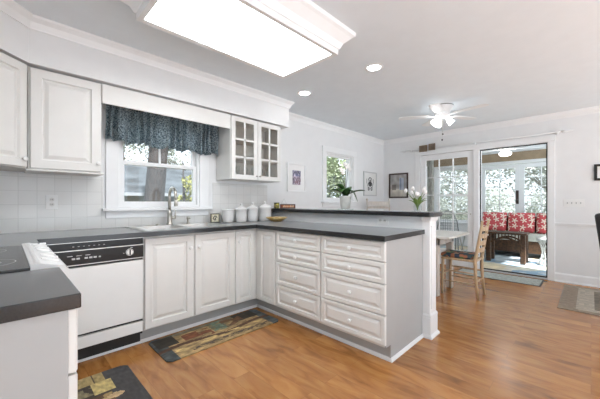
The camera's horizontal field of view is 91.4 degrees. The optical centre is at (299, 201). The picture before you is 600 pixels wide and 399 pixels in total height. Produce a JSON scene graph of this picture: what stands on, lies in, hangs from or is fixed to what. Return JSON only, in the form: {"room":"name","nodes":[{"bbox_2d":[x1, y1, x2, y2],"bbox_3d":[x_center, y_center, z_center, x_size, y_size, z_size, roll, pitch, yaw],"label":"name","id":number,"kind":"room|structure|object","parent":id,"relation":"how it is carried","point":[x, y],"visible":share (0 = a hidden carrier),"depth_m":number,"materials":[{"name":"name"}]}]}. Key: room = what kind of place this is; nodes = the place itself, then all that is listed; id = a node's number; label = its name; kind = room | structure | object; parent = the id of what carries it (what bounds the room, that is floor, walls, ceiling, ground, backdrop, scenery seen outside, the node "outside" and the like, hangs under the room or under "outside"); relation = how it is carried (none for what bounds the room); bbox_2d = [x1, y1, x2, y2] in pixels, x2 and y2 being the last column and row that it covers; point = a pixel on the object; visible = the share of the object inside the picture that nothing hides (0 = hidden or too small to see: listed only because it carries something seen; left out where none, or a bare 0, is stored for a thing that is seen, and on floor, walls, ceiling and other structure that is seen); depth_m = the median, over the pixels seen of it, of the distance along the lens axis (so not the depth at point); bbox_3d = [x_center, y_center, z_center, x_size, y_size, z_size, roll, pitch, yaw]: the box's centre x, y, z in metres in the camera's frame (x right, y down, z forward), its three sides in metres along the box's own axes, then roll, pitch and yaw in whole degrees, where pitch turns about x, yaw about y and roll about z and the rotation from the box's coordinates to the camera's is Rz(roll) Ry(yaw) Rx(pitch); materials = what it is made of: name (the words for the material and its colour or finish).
{"room":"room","nodes":[
{"label":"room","id":0,"kind":"room"},
{"bbox_2d":[0,11,288,128],"bbox_3d":[-0.690,-1.129,2.157,2.220,0.322,3.088,0,0,45],"label":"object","id":1,"kind":"structure","parent":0,"point":[35,49],"depth_m":2.43,"materials":[{"name":"paint"}]},
{"bbox_2d":[0,94,382,233],"bbox_3d":[-0.450,-0.070,4.076,0.158,2.440,6.450,0,0,45],"label":"wall","id":2,"kind":"structure","parent":0,"point":[23,209],"depth_m":3.34,"materials":[{"name":"white paint"}]},
{"bbox_2d":[0,52,27,171],"bbox_3d":[-2.127,-0.595,1.847,0.599,0.720,0.603,0,0,45],"label":"upper cabinet","id":3,"kind":"object","parent":2,"relation":"attached to","point":[13,73],"visible":0.99,"depth_m":1.93,"materials":[{"name":"white wood"}]},
{"bbox_2d":[46,195,57,208],"bbox_3d":[-2.015,0.000,2.379,0.008,0.115,0.075,0,0,45],"label":"wall outlet","id":4,"kind":"object","parent":2,"relation":"attached to","point":[51,200],"visible":1,"depth_m":2.38,"materials":[{"name":"white plastic"}]},
{"bbox_2d":[24,66,103,176],"bbox_3d":[-1.847,-0.588,2.306,0.350,0.734,0.465,0,0,45],"label":"upper cabinet","id":5,"kind":"object","parent":2,"relation":"attached to","point":[64,111],"visible":0.98,"depth_m":2.19,"materials":[{"name":"white wood"}]},
{"bbox_2d":[102,104,212,218],"bbox_3d":[-1.439,-0.398,3.036,0.200,1.095,1.060,0,0,45],"label":"window","id":6,"kind":"structure","parent":2,"relation":"in","point":[114,162],"depth_m":2.88,"materials":[{"name":"white paint"}]},
{"bbox_2d":[101,103,218,156],"bbox_3d":[-1.324,-0.706,3.007,0.123,0.388,1.200,0,0,45],"label":"window valance","id":7,"kind":"object","parent":2,"relation":"attached to","point":[131,126],"visible":0.86,"depth_m":2.91,"materials":[{"name":"teal fabric"}]},
{"bbox_2d":[216,115,280,182],"bbox_3d":[-0.600,-0.605,3.561,0.350,0.700,0.727,0,0,45],"label":"upper cabinet","id":8,"kind":"object","parent":2,"relation":"attached to","point":[253,147],"visible":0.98,"depth_m":3.48,"materials":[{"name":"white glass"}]},
{"bbox_2d":[102,84,230,128],"bbox_3d":[-1.183,-0.877,2.789,0.020,0.155,1.186,0,0,45],"label":"valance board","id":9,"kind":"object","parent":8,"relation":"attached to","point":[111,95],"visible":1,"depth_m":2.69,"materials":[{"name":"white wood"}]},
{"bbox_2d":[236,137,275,148],"bbox_3d":[-0.623,-0.723,3.583,0.264,0.015,0.689,0,0,45],"label":"shelf","id":10,"kind":"object","parent":8,"relation":"attached to","point":[238,143],"depth_m":3.69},
{"bbox_2d":[236,158,276,165],"bbox_3d":[-0.623,-0.492,3.583,0.264,0.015,0.689,0,0,45],"label":"shelf","id":11,"kind":"object","parent":8,"relation":"attached to","point":[239,161],"depth_m":3.63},
{"bbox_2d":[78,304,422,362],"bbox_3d":[-0.354,1.138,2.640,2.824,0.024,1.206,0,0,-3],"label":"trim","id":12,"kind":"structure","parent":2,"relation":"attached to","point":[420,337],"depth_m":2.46,"materials":[{"name":"white paint"}]},
{"bbox_2d":[287,162,305,191],"bbox_3d":[-0.049,-0.362,4.362,0.020,0.425,0.385,0,0,45],"label":"framed picture","id":13,"kind":"object","parent":2,"relation":"attached to","point":[296,173],"visible":1,"depth_m":4.36,"materials":[{"name":"white paper"}]},
{"bbox_2d":[292,170,300,184],"bbox_3d":[-0.050,-0.362,4.363,0.001,0.211,0.171,0,0,45],"label":"print","id":14,"kind":"object","parent":13,"relation":"attached to","point":[296,175],"depth_m":4.36},
{"bbox_2d":[0,0,599,144],"bbox_3d":[1.959,-1.248,1.916,6.320,0.085,5.820,0,0,45],"label":"trim","id":15,"kind":"structure","parent":2,"relation":"attached to","point":[11,8],"depth_m":2.88,"materials":[{"name":"white paint"}]},
{"bbox_2d":[321,145,358,206],"bbox_3d":[0.672,-0.422,5.161,0.200,1.005,1.020,0,0,45],"label":"window","id":16,"kind":"structure","parent":2,"relation":"in","point":[350,157],"depth_m":5.08,"materials":[{"name":"white paint"}]},
{"bbox_2d":[363,171,376,195],"bbox_3d":[1.393,-0.357,5.815,0.020,0.475,0.475,0,0,45],"label":"framed picture","id":17,"kind":"object","parent":2,"relation":"attached to","point":[369,178],"visible":1,"depth_m":5.80,"materials":[{"name":"white paper"}]},
{"bbox_2d":[365,173,374,193],"bbox_3d":[1.392,-0.357,5.816,0.001,0.395,0.395,0,0,45],"label":"print","id":18,"kind":"object","parent":17,"relation":"attached to","point":[369,178],"depth_m":5.80},
{"bbox_2d":[14,0,599,139],"bbox_3d":[1.843,-1.350,1.799,6.620,0.120,6.450,0,0,45],"label":"ceiling","id":19,"kind":"structure","parent":0,"point":[518,58],"depth_m":2.67,"materials":[{"name":"paint"}]},
{"bbox_2d":[120,0,355,78],"bbox_3d":[-0.360,-1.206,2.022,0.818,0.167,1.416,0,0,45],"label":"ceiling light","id":20,"kind":"object","parent":19,"relation":"attached to","point":[283,39],"visible":1,"depth_m":1.95,"materials":[{"name":"white paint"}]},
{"bbox_2d":[297,90,311,95],"bbox_3d":[0.053,-1.287,3.468,0.176,0.006,0.176,0,0,45],"label":"recessed light","id":21,"kind":"object","parent":19,"relation":"in","point":[302,92],"visible":1,"depth_m":3.47,"materials":[{"name":"white paint"}]},
{"bbox_2d":[365,63,382,71],"bbox_3d":[0.710,-1.287,2.810,0.176,0.006,0.176,0,0,45],"label":"recessed light","id":22,"kind":"object","parent":19,"relation":"in","point":[374,67],"visible":1,"depth_m":2.80,"materials":[{"name":"white paint"}]},
{"bbox_2d":[398,103,488,140],"bbox_3d":[1.916,-1.056,3.913,1.068,0.465,1.067,0,0,45],"label":"ceiling fan","id":23,"kind":"object","parent":19,"relation":"hanging from","point":[442,111],"visible":1,"depth_m":3.89,"materials":[{"name":"white paint"}]},
{"bbox_2d":[76,264,599,398],"bbox_3d":[1.832,1.200,1.788,6.620,0.100,6.420,0,0,45],"label":"floor","id":24,"kind":"structure","parent":0,"point":[514,341],"depth_m":2.13,"materials":[{"name":"brown wood"}]},
{"bbox_2d":[0,242,69,278],"bbox_3d":[-1.348,0.667,1.135,0.756,0.906,0.661,0,0,45],"label":"range","id":25,"kind":"object","parent":24,"relation":"on","point":[26,256],"visible":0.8,"depth_m":1.15,"materials":[{"name":"white metal"}]},
{"bbox_2d":[0,245,29,273],"bbox_3d":[-1.390,0.235,1.092,0.752,0.017,0.540,0,0,45],"label":"cooktop","id":26,"kind":"object","parent":25,"relation":"in","point":[13,259],"depth_m":1.16,"materials":[{"name":"black glass"}]},
{"bbox_2d":[0,308,77,398],"bbox_3d":[-0.953,0.713,0.694,0.414,0.875,0.631,0,0,45],"label":"base cabinet","id":27,"kind":"object","parent":24,"relation":"on","point":[39,354],"visible":0.72,"depth_m":0.72,"materials":[{"name":"white wood"}]},
{"bbox_2d":[0,267,80,323],"bbox_3d":[-0.944,0.255,0.690,0.436,0.038,0.631,0,0,45],"label":"countertop","id":28,"kind":"structure","parent":27,"relation":"on","point":[32,293],"depth_m":0.76,"materials":[{"name":"grey laminate"}]},
{"bbox_2d":[47,237,143,359],"bbox_3d":[-1.643,0.714,2.303,0.582,0.872,0.600,0,0,45],"label":"dishwasher","id":29,"kind":"object","parent":24,"relation":"on","point":[107,274],"visible":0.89,"depth_m":2.15,"materials":[{"name":"white metal"}]},
{"bbox_2d":[78,365,152,398],"bbox_3d":[-1.073,1.145,1.607,0.888,0.008,0.458,0,0,45],"label":"kitchen mat","id":30,"kind":"object","parent":24,"relation":"on","point":[120,382],"visible":0.82,"depth_m":1.81,"materials":[{"name":"fabric"}]},
{"bbox_2d":[140,230,233,339],"bbox_3d":[-1.135,0.713,2.816,0.600,0.875,0.838,0,0,45],"label":"base cabinet","id":31,"kind":"object","parent":24,"relation":"on","point":[188,279],"visible":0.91,"depth_m":2.58,"materials":[{"name":"white wood"}]},
{"bbox_2d":[148,309,277,361],"bbox_3d":[-0.716,1.145,2.612,0.438,0.008,1.068,0,0,45],"label":"kitchen mat","id":32,"kind":"object","parent":24,"relation":"on","point":[174,347],"visible":1,"depth_m":2.52,"materials":[{"name":"multicoloured fabric"}]},
{"bbox_2d":[230,228,256,311],"bbox_3d":[-0.717,0.713,3.237,0.600,0.875,0.350,0,0,45],"label":"base cabinet","id":33,"kind":"object","parent":24,"relation":"on","point":[244,239],"visible":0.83,"depth_m":3.01,"materials":[{"name":"white wood"}]},
{"bbox_2d":[256,228,281,313],"bbox_3d":[-0.158,0.713,3.257,0.414,0.875,0.660,0,0,45],"label":"base cabinet","id":34,"kind":"object","parent":24,"relation":"on","point":[266,245],"visible":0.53,"depth_m":2.99,"materials":[{"name":"white wood"}]},
{"bbox_2d":[276,231,327,331],"bbox_3d":[0.187,0.713,2.894,0.586,0.875,0.690,0,0,45],"label":"base cabinet","id":35,"kind":"object","parent":24,"relation":"on","point":[298,255],"visible":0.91,"depth_m":2.65,"materials":[{"name":"white wood"}]},
{"bbox_2d":[322,234,422,357],"bbox_3d":[0.606,0.713,2.479,0.593,0.875,0.692,0,0,45],"label":"base cabinet","id":36,"kind":"object","parent":24,"relation":"on","point":[372,291],"visible":0.99,"depth_m":2.24,"materials":[{"name":"white wood"}]},
{"bbox_2d":[366,198,389,210],"bbox_3d":[1.432,0.541,5.285,0.444,1.220,0.503,0,0,9],"label":"dining chair","id":37,"kind":"object","parent":24,"relation":"on","point":[369,204],"visible":0.33,"depth_m":5.50,"materials":[{"name":"brown wood"}]},
{"bbox_2d":[436,230,468,296],"bbox_3d":[1.435,0.775,4.127,1.500,0.750,0.780,0,0,45],"label":"dining table","id":38,"kind":"object","parent":24,"relation":"on","point":[442,237],"visible":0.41,"depth_m":3.61,"materials":[{"name":"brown wood"}]},
{"bbox_2d":[441,220,489,299],"bbox_3d":[2.065,0.685,3.664,0.472,0.934,0.330,0,0,45],"label":"dining chair","id":39,"kind":"object","parent":24,"relation":"on","point":[476,259],"visible":0.95,"depth_m":3.60,"materials":[{"name":"brown wood"}]},
{"bbox_2d":[441,250,478,259],"bbox_3d":[2.020,0.662,3.709,0.360,0.054,0.310,0,0,45],"label":"seat cushion","id":40,"kind":"object","parent":39,"relation":"on","point":[449,253],"visible":0.85,"depth_m":3.62,"materials":[{"name":"fabric"}]},
{"bbox_2d":[453,268,543,286],"bbox_3d":[3.032,1.147,4.522,1.100,0.005,0.450,0,0,45],"label":"door mat","id":41,"kind":"object","parent":24,"relation":"on","point":[503,277],"visible":0.88,"depth_m":4.44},
{"bbox_2d":[557,285,599,315],"bbox_3d":[4.099,1.146,2.751,2.460,0.006,1.240,0,0,45],"label":"area rug","id":42,"kind":"object","parent":24,"relation":"on","point":[573,298],"visible":1,"depth_m":3.40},
{"bbox_2d":[595,213,599,246],"bbox_3d":[3.671,0.633,3.130,0.700,1.019,0.614,0,0,-15],"label":"office chair","id":43,"kind":"object","parent":42,"relation":"on","point":[597,216],"visible":1,"depth_m":3.25,"materials":[{"name":"black leather"}]},
{"bbox_3d":[-1.988,0.712,1.722,0.972,0.875,0.631,0,0,45],"label":"base cabinet","id":44,"kind":"object","parent":24,"relation":"on","visible":0},
{"bbox_2d":[0,220,424,246],"bbox_3d":[-0.742,0.255,2.176,2.103,0.038,3.024,0,0,45],"label":"countertop","id":45,"kind":"structure","parent":44,"relation":"on","point":[374,233],"depth_m":2.33,"materials":[{"name":"grey laminate"}]},
{"bbox_2d":[166,186,177,224],"bbox_3d":[-1.252,0.037,2.918,0.206,0.384,0.096,0,0,45],"label":"faucet","id":46,"kind":"object","parent":45,"relation":"on","point":[170,217],"visible":1,"depth_m":2.94,"materials":[{"name":"silver metal"}]},
{"bbox_2d":[127,222,232,230],"bbox_3d":[-1.139,0.307,2.819,0.520,0.156,0.815,0,0,45],"label":"sink","id":47,"kind":"object","parent":45,"relation":"in","point":[191,225],"visible":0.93,"depth_m":2.86,"materials":[{"name":"metal"}]},
{"bbox_2d":[210,213,219,222],"bbox_3d":[-0.965,0.182,3.329,0.105,0.105,0.009,0,0,-40],"label":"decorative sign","id":48,"kind":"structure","parent":45,"relation":"on","point":[214,217],"depth_m":3.33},
{"bbox_2d":[222,209,233,222],"bbox_3d":[-0.835,0.159,3.402,0.143,0.154,0.143,0,0,45],"label":"canister","id":49,"kind":"object","parent":45,"relation":"on","point":[227,214],"visible":1,"depth_m":3.35,"materials":[{"name":"white ceramic"}]},
{"bbox_2d":[235,203,247,221],"bbox_3d":[-0.701,0.124,3.494,0.154,0.224,0.154,0,0,45],"label":"canister","id":50,"kind":"object","parent":45,"relation":"on","point":[241,211],"visible":0.98,"depth_m":3.44,"materials":[{"name":"white ceramic"}]},
{"bbox_2d":[235,210,246,221],"bbox_3d":[-0.701,0.165,3.494,0.146,0.141,0.146,0,0,45],"label":"jar","id":51,"kind":"object","parent":50,"relation":"on","point":[241,215],"depth_m":3.44,"materials":[{"name":"white ceramic"}]},
{"bbox_2d":[247,202,258,220],"bbox_3d":[-0.583,0.119,3.606,0.151,0.232,0.151,0,0,45],"label":"canister","id":52,"kind":"object","parent":45,"relation":"on","point":[252,212],"visible":0.93,"depth_m":3.55,"materials":[{"name":"white ceramic"}]},
{"bbox_2d":[247,209,257,220],"bbox_3d":[-0.583,0.161,3.606,0.143,0.150,0.143,0,0,45],"label":"jar","id":53,"kind":"object","parent":52,"relation":"on","point":[252,214],"depth_m":3.55,"materials":[{"name":"white ceramic"}]},
{"bbox_2d":[258,202,271,220],"bbox_3d":[-0.448,0.114,3.736,0.190,0.242,0.190,0,0,45],"label":"canister","id":54,"kind":"object","parent":45,"relation":"on","point":[264,210],"visible":0.93,"depth_m":3.67,"materials":[{"name":"white ceramic"}]},
{"bbox_2d":[258,208,271,220],"bbox_3d":[-0.448,0.155,3.736,0.180,0.160,0.180,0,0,45],"label":"jar","id":55,"kind":"object","parent":54,"relation":"on","point":[263,213],"depth_m":3.66,"materials":[{"name":"white ceramic"}]},
{"bbox_2d":[266,217,286,221],"bbox_3d":[-0.281,0.207,3.521,0.264,0.056,0.180,0,0,0],"label":"serving dish","id":56,"kind":"object","parent":45,"relation":"on","point":[273,219],"visible":1,"depth_m":3.46,"materials":[{"name":"yellow ceramic"}]},
{"bbox_2d":[271,212,421,228],"bbox_3d":[0.358,0.638,3.305,2.090,1.024,0.125,0,0,45],"label":"wall","id":57,"kind":"structure","parent":0,"point":[409,222],"depth_m":3.03,"materials":[{"name":"paint"}]},
{"bbox_2d":[272,208,441,216],"bbox_3d":[0.397,0.105,3.269,2.194,0.039,0.262,0,0,45],"label":"bar","id":58,"kind":"object","parent":57,"relation":"on","point":[328,211],"visible":0.9,"depth_m":2.87,"materials":[{"name":"grey laminate"}]},
{"bbox_2d":[274,203,278,208],"bbox_3d":[-0.307,0.046,3.849,0.074,0.078,0.074,0,0,45],"label":"tin","id":59,"kind":"object","parent":58,"relation":"on","point":[276,205],"visible":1,"depth_m":3.82,"materials":[{"name":"metal"}]},
{"bbox_2d":[280,204,294,208],"bbox_3d":[-0.161,0.057,3.853,0.200,0.058,0.101,0,0,0],"label":"box","id":60,"kind":"object","parent":58,"relation":"on","point":[282,206],"visible":1,"depth_m":3.80,"materials":[{"name":"brown wood"}]},
{"bbox_2d":[329,162,364,208],"bbox_3d":[0.511,-0.174,3.163,0.360,0.519,0.222,0,0,-28],"label":"potted orchid","id":61,"kind":"object","parent":58,"relation":"on","point":[345,200],"visible":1,"depth_m":3.11,"materials":[{"name":"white plant"}]},
{"bbox_2d":[404,186,426,211],"bbox_3d":[1.032,-0.027,2.619,0.193,0.225,0.165,0,0,22],"label":"vase","id":62,"kind":"object","parent":58,"relation":"on","point":[415,201],"visible":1,"depth_m":2.60,"materials":[{"name":"clear glass"}]},
{"bbox_2d":[377,217,388,223],"bbox_3d":[0.786,0.175,2.785,0.121,0.070,0.008,0,0,45],"label":"wall outlet","id":63,"kind":"object","parent":57,"relation":"attached to","point":[380,220],"visible":1,"depth_m":2.78,"materials":[{"name":"white plastic"}]},
{"bbox_2d":[421,217,439,339],"bbox_3d":[1.132,0.638,2.538,0.089,1.024,0.188,0,0,45],"label":"trim","id":64,"kind":"structure","parent":57,"relation":"attached to","point":[430,330],"depth_m":2.50,"materials":[{"name":"white paint"}]},
{"bbox_2d":[434,144,545,245],"bbox_3d":[5.369,-0.100,6.754,4.500,2.500,0.150,0,0,45],"label":"wall","id":65,"kind":"structure","parent":0,"point":[461,228],"depth_m":7.21,"materials":[{"name":"white paint"}]},
{"bbox_2d":[434,165,467,225],"bbox_3d":[4.173,-0.170,7.891,1.080,1.600,0.200,0,0,45],"label":"window","id":66,"kind":"structure","parent":65,"relation":"in","point":[459,167],"depth_m":7.97,"materials":[{"name":"white paint"}]},
{"bbox_2d":[482,164,519,216],"bbox_3d":[4.878,0.125,7.160,0.790,2.040,0.105,0,0,45],"label":"door","id":67,"kind":"structure","parent":65,"relation":"in","point":[516,166],"depth_m":7.14,"materials":[{"name":"white paint"}]},
{"bbox_2d":[520,162,545,216],"bbox_3d":[5.461,0.125,6.627,0.790,2.040,0.040,0,0,45],"label":"door","id":68,"kind":"structure","parent":65,"relation":"in","point":[540,164],"depth_m":6.83,"materials":[{"name":"white paint"}]},
{"bbox_2d":[383,113,599,277],"bbox_3d":[4.116,-0.070,3.981,6.470,2.440,0.150,0,0,45],"label":"wall","id":69,"kind":"structure","parent":0,"point":[577,250],"depth_m":4.18,"materials":[{"name":"paint"}]},
{"bbox_2d":[389,173,407,197],"bbox_3d":[2.001,-0.333,5.960,0.410,0.505,0.020,0,0,45],"label":"framed picture","id":70,"kind":"object","parent":69,"relation":"attached to","point":[398,182],"visible":0.99,"depth_m":5.96,"materials":[{"name":"black wood"}]},
{"bbox_2d":[421,150,472,267],"bbox_3d":[2.660,0.126,5.346,0.906,2.025,0.064,0,0,45],"label":"door","id":71,"kind":"structure","parent":69,"relation":"in","point":[469,154],"depth_m":5.26,"materials":[{"name":"white paint"}]},
{"bbox_2d":[415,135,555,280],"bbox_3d":[3.032,0.087,5.039,2.070,2.125,0.176,0,0,45],"label":"trim","id":72,"kind":"structure","parent":69,"relation":"attached to","point":[550,140],"depth_m":4.67,"materials":[{"name":"white paint"}]},
{"bbox_2d":[402,130,573,152],"bbox_3d":[2.932,-1.016,4.981,2.540,0.132,0.097,0,0,45],"label":"curtain rod","id":73,"kind":"object","parent":69,"relation":"attached to","point":[423,148],"visible":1,"depth_m":5.04,"materials":[{"name":"white paint"}]},
{"bbox_2d":[434,149,545,166],"bbox_3d":[4.364,-1.080,5.742,4.500,0.200,2.700,0,0,45],"label":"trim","id":74,"kind":"structure","parent":69,"relation":"attached to","point":[532,154],"depth_m":7.11,"materials":[{"name":"beige wood"}]},
{"bbox_2d":[480,143,546,277],"bbox_3d":[3.367,0.123,4.674,0.893,2.014,0.042,0,0,45],"label":"door","id":75,"kind":"structure","parent":69,"relation":"in","point":[538,143],"depth_m":4.54,"materials":[{"name":"white wood"}]},
{"bbox_2d":[484,269,547,279],"bbox_3d":[3.398,1.140,4.694,0.891,0.020,0.150,0,0,45],"label":"trim","id":76,"kind":"structure","parent":69,"relation":"attached to","point":[484,269],"depth_m":4.60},
{"bbox_2d":[564,199,584,206],"bbox_3d":[3.857,0.014,4.119,0.205,0.100,0.018,0,0,45],"label":"wall switch","id":77,"kind":"object","parent":69,"relation":"attached to","point":[567,202],"visible":1,"depth_m":4.11,"materials":[{"name":"white plastic"}]},
{"bbox_2d":[555,222,595,228],"bbox_3d":[4.973,0.329,3.000,3.572,0.062,0.034,0,0,45],"label":"trim","id":78,"kind":"structure","parent":69,"relation":"attached to","point":[573,225],"depth_m":4.10,"materials":[{"name":"white paint"}]},
{"bbox_2d":[555,272,599,287],"bbox_3d":[4.974,1.087,3.002,3.572,0.125,0.030,0,0,45],"label":"baseboard","id":79,"kind":"structure","parent":69,"relation":"attached to","point":[559,277],"depth_m":4.09,"materials":[{"name":"white paint"}]},
{"bbox_2d":[594,164,599,180],"bbox_3d":[4.137,-0.400,3.839,0.400,0.220,0.020,0,0,45],"label":"framed picture","id":80,"kind":"object","parent":69,"relation":"attached to","point":[596,166],"visible":1,"depth_m":3.96,"materials":[{"name":"black wood"}]},
{"bbox_3d":[4.407,1.200,5.785,4.800,0.100,2.880,0,0,45],"label":"floor","id":81,"kind":"structure","parent":0,"visible":0},
{"bbox_2d":[440,245,545,275],"bbox_3d":[4.372,1.146,5.679,3.600,0.006,2.500,0,0,45],"label":"area rug","id":82,"kind":"object","parent":81,"relation":"on","point":[503,260],"visible":0.29,"depth_m":5.45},
{"bbox_2d":[437,211,458,249],"bbox_3d":[3.067,0.663,6.144,0.460,0.962,0.501,0,0,35],"label":"metal chair","id":83,"kind":"object","parent":82,"relation":"on","point":[443,214],"visible":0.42,"depth_m":6.29,"materials":[{"name":"grey metal"}]},
{"bbox_2d":[459,234,488,260],"bbox_3d":[3.325,0.879,5.647,0.440,0.514,0.440,0,0,45],"label":"side table","id":84,"kind":"object","parent":82,"relation":"on","point":[488,234],"visible":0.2,"depth_m":5.72,"materials":[{"name":"white paint"}]},
{"bbox_2d":[484,230,529,264],"bbox_3d":[3.976,0.858,5.635,0.660,0.570,0.400,0,0,45],"label":"coffee table","id":85,"kind":"object","parent":82,"relation":"on","point":[490,243],"visible":0.97,"depth_m":5.51,"materials":[{"name":"wood"}]},
{"bbox_2d":[482,216,545,254],"bbox_3d":[5.078,0.733,6.035,2.300,0.820,0.820,0,0,45],"label":"sofa","id":86,"kind":"object","parent":82,"relation":"on","point":[500,244],"visible":0.02,"depth_m":6.12,"materials":[{"name":"wicker"}]},
{"bbox_2d":[483,233,519,240],"bbox_3d":[4.539,0.735,6.500,0.700,0.125,0.720,0,0,45],"label":"seat cushion","id":87,"kind":"object","parent":86,"relation":"on","point":[483,233],"visible":0.11,"depth_m":6.18,"materials":[{"name":"grey fabric"}]},
{"bbox_2d":[482,212,506,230],"bbox_3d":[4.523,0.455,6.825,0.484,0.430,0.192,0,0,45],"label":"cushion","id":88,"kind":"object","parent":87,"relation":"on","point":[498,220],"visible":0.86,"depth_m":6.75,"materials":[{"name":"red fabric"}]},
{"bbox_2d":[507,213,534,232],"bbox_3d":[4.882,0.455,6.469,0.484,0.430,0.192,0,0,45],"label":"cushion","id":89,"kind":"object","parent":87,"relation":"on","point":[518,222],"visible":0.98,"depth_m":6.41,"materials":[{"name":"red fabric"}]},
{"bbox_2d":[528,233,545,242],"bbox_3d":[5.042,0.735,5.999,0.700,0.125,0.720,0,0,45],"label":"seat cushion","id":90,"kind":"object","parent":86,"relation":"on","point":[532,237],"visible":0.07,"depth_m":5.88,"materials":[{"name":"white fabric"}]},
{"bbox_2d":[536,213,545,233],"bbox_3d":[5.240,0.455,6.113,0.484,0.430,0.192,0,0,45],"label":"cushion","id":91,"kind":"object","parent":90,"relation":"on","point":[541,217],"visible":0.27,"depth_m":6.18,"materials":[{"name":"red fabric"}]},
{"bbox_2d":[536,237,545,265],"bbox_3d":[4.529,0.902,5.298,0.400,0.480,0.400,0,0,45],"label":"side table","id":92,"kind":"object","parent":82,"relation":"on","point":[540,240],"visible":0.38,"depth_m":5.33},
{"bbox_3d":[4.417,-1.410,5.796,4.800,0.120,2.850,0,0,45],"label":"ceiling","id":93,"kind":"structure","parent":0,"visible":0},
{"bbox_2d":[482,147,542,155],"bbox_3d":[4.070,-1.130,5.855,1.177,0.440,1.182,0,0,45],"label":"ceiling fan","id":94,"kind":"object","parent":93,"relation":"hanging from","point":[505,151],"visible":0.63,"depth_m":5.75,"materials":[{"name":"white paint"}]},
{"bbox_3d":[2.768,-0.100,7.434,0.150,2.500,2.850,0,0,45],"label":"wall","id":95,"kind":"structure","parent":0,"visible":0},
{"bbox_3d":[2.334,-0.955,6.139,1.040,0.020,0.020,0,0,45],"label":"rod","id":96,"kind":"object","parent":95,"relation":"attached to","visible":0},
{"bbox_2d":[427,160,433,211],"bbox_3d":[2.611,0.080,5.864,0.124,2.060,0.053,0,0,45],"label":"drape","id":97,"kind":"object","parent":96,"relation":"hanging from","point":[430,164],"visible":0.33,"depth_m":5.86,"materials":[{"name":"grey fabric"}]},
{"label":"outside","id":98,"kind":"structure","parent":0,"visible":0},
{"bbox_3d":[-0.048,1.950,14.142,100.000,0.100,100.000,0,0,45],"label":"ground","id":99,"kind":"structure","parent":98,"visible":0},
{"bbox_2d":[123,141,148,160],"bbox_3d":[-12.848,-2.285,21.442,4.756,8.378,4.851,0,0,45],"label":"tree","id":100,"kind":"object","parent":99,"relation":"on","point":[133,148],"visible":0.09,"depth_m":21.16,"materials":[{"name":"green plant"}]},
{"bbox_2d":[144,146,167,201],"bbox_3d":[-3.751,-1.932,7.576,0.580,7.850,1.037,0,0,45],"label":"trunk","id":101,"kind":"object","parent":99,"relation":"on","point":[155,176],"visible":0.12,"depth_m":7.42,"materials":[{"name":"grey plant"}]},
{"bbox_2d":[124,165,191,201],"bbox_3d":[-10.629,-0.025,12.812,7.260,3.850,14.000,0,0,45],"label":"house","id":102,"kind":"structure","parent":99,"relation":"on","point":[134,176],"depth_m":13.44,"materials":[{"name":"grey"}]},
{"bbox_2d":[140,145,185,165],"bbox_3d":[-11.029,-2.100,23.865,4.158,8.011,4.564,0,0,1],"label":"tree","id":103,"kind":"object","parent":99,"relation":"on","point":[172,153],"visible":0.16,"depth_m":23.84,"materials":[{"name":"green plant"}]},
{"bbox_2d":[167,160,191,201],"bbox_3d":[-4.406,0.151,11.459,1.418,3.503,1.565,0,0,45],"label":"tree","id":104,"kind":"object","parent":99,"relation":"on","point":[189,182],"visible":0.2,"depth_m":11.46,"materials":[{"name":"green plant"}]},
{"bbox_2d":[184,150,190,164],"bbox_3d":[-8.248,-3.057,25.581,4.746,9.921,4.019,0,0,45],"label":"tree","id":105,"kind":"object","parent":99,"relation":"on","point":[189,150],"visible":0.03,"depth_m":25.27,"materials":[{"name":"green plant"}]},
{"bbox_2d":[327,159,344,197],"bbox_3d":[2.249,-0.600,12.957,2.859,5.006,2.343,0,0,-19],"label":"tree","id":106,"kind":"object","parent":99,"relation":"on","point":[336,195],"visible":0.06,"depth_m":12.64,"materials":[{"name":"green plant"}]},
{"bbox_2d":[327,157,345,197],"bbox_3d":[0.976,-0.799,12.280,3.135,5.406,3.128,0,0,45],"label":"tree","id":107,"kind":"object","parent":99,"relation":"on","point":[334,168],"visible":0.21,"depth_m":11.73,"materials":[{"name":"green plant"}]},
{"bbox_2d":[440,198,451,218],"bbox_3d":[4.690,0.571,11.243,2.093,2.659,2.147,0,0,45],"label":"shrub","id":108,"kind":"object","parent":99,"relation":"on","point":[445,206],"visible":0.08,"depth_m":10.77,"materials":[{"name":"green plant"}]},
{"bbox_2d":[440,179,459,218],"bbox_3d":[4.344,-1.293,12.352,4.232,6.387,3.677,0,0,-19],"label":"tree","id":109,"kind":"object","parent":99,"relation":"on","point":[442,189],"visible":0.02,"depth_m":11.48,"materials":[{"name":"green plant"}]},
{"bbox_2d":[440,165,514,210],"bbox_3d":[6.565,-1.581,11.429,3.858,6.971,4.499,0,0,14],"label":"tree","id":110,"kind":"object","parent":99,"relation":"on","point":[449,179],"visible":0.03,"depth_m":10.98,"materials":[{"name":"green plant"}]},
{"bbox_2d":[448,187,514,219],"bbox_3d":[6.027,0.602,9.546,2.128,2.601,2.143,0,0,45],"label":"shrub","id":111,"kind":"object","parent":99,"relation":"on","point":[491,204],"visible":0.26,"depth_m":9.32,"materials":[{"name":"green plant"}]},
{"bbox_2d":[486,162,545,198],"bbox_3d":[8.976,-1.389,10.661,4.110,6.581,4.265,0,0,-33],"label":"tree","id":112,"kind":"object","parent":99,"relation":"on","point":[534,170],"visible":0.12,"depth_m":10.69,"materials":[{"name":"green plant"}]},
{"bbox_2d":[525,190,545,214],"bbox_3d":[7.743,0.594,8.629,2.129,2.619,2.141,0,0,45],"label":"shrub","id":113,"kind":"object","parent":99,"relation":"on","point":[535,209],"visible":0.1,"depth_m":8.89,"materials":[{"name":"green plant"}]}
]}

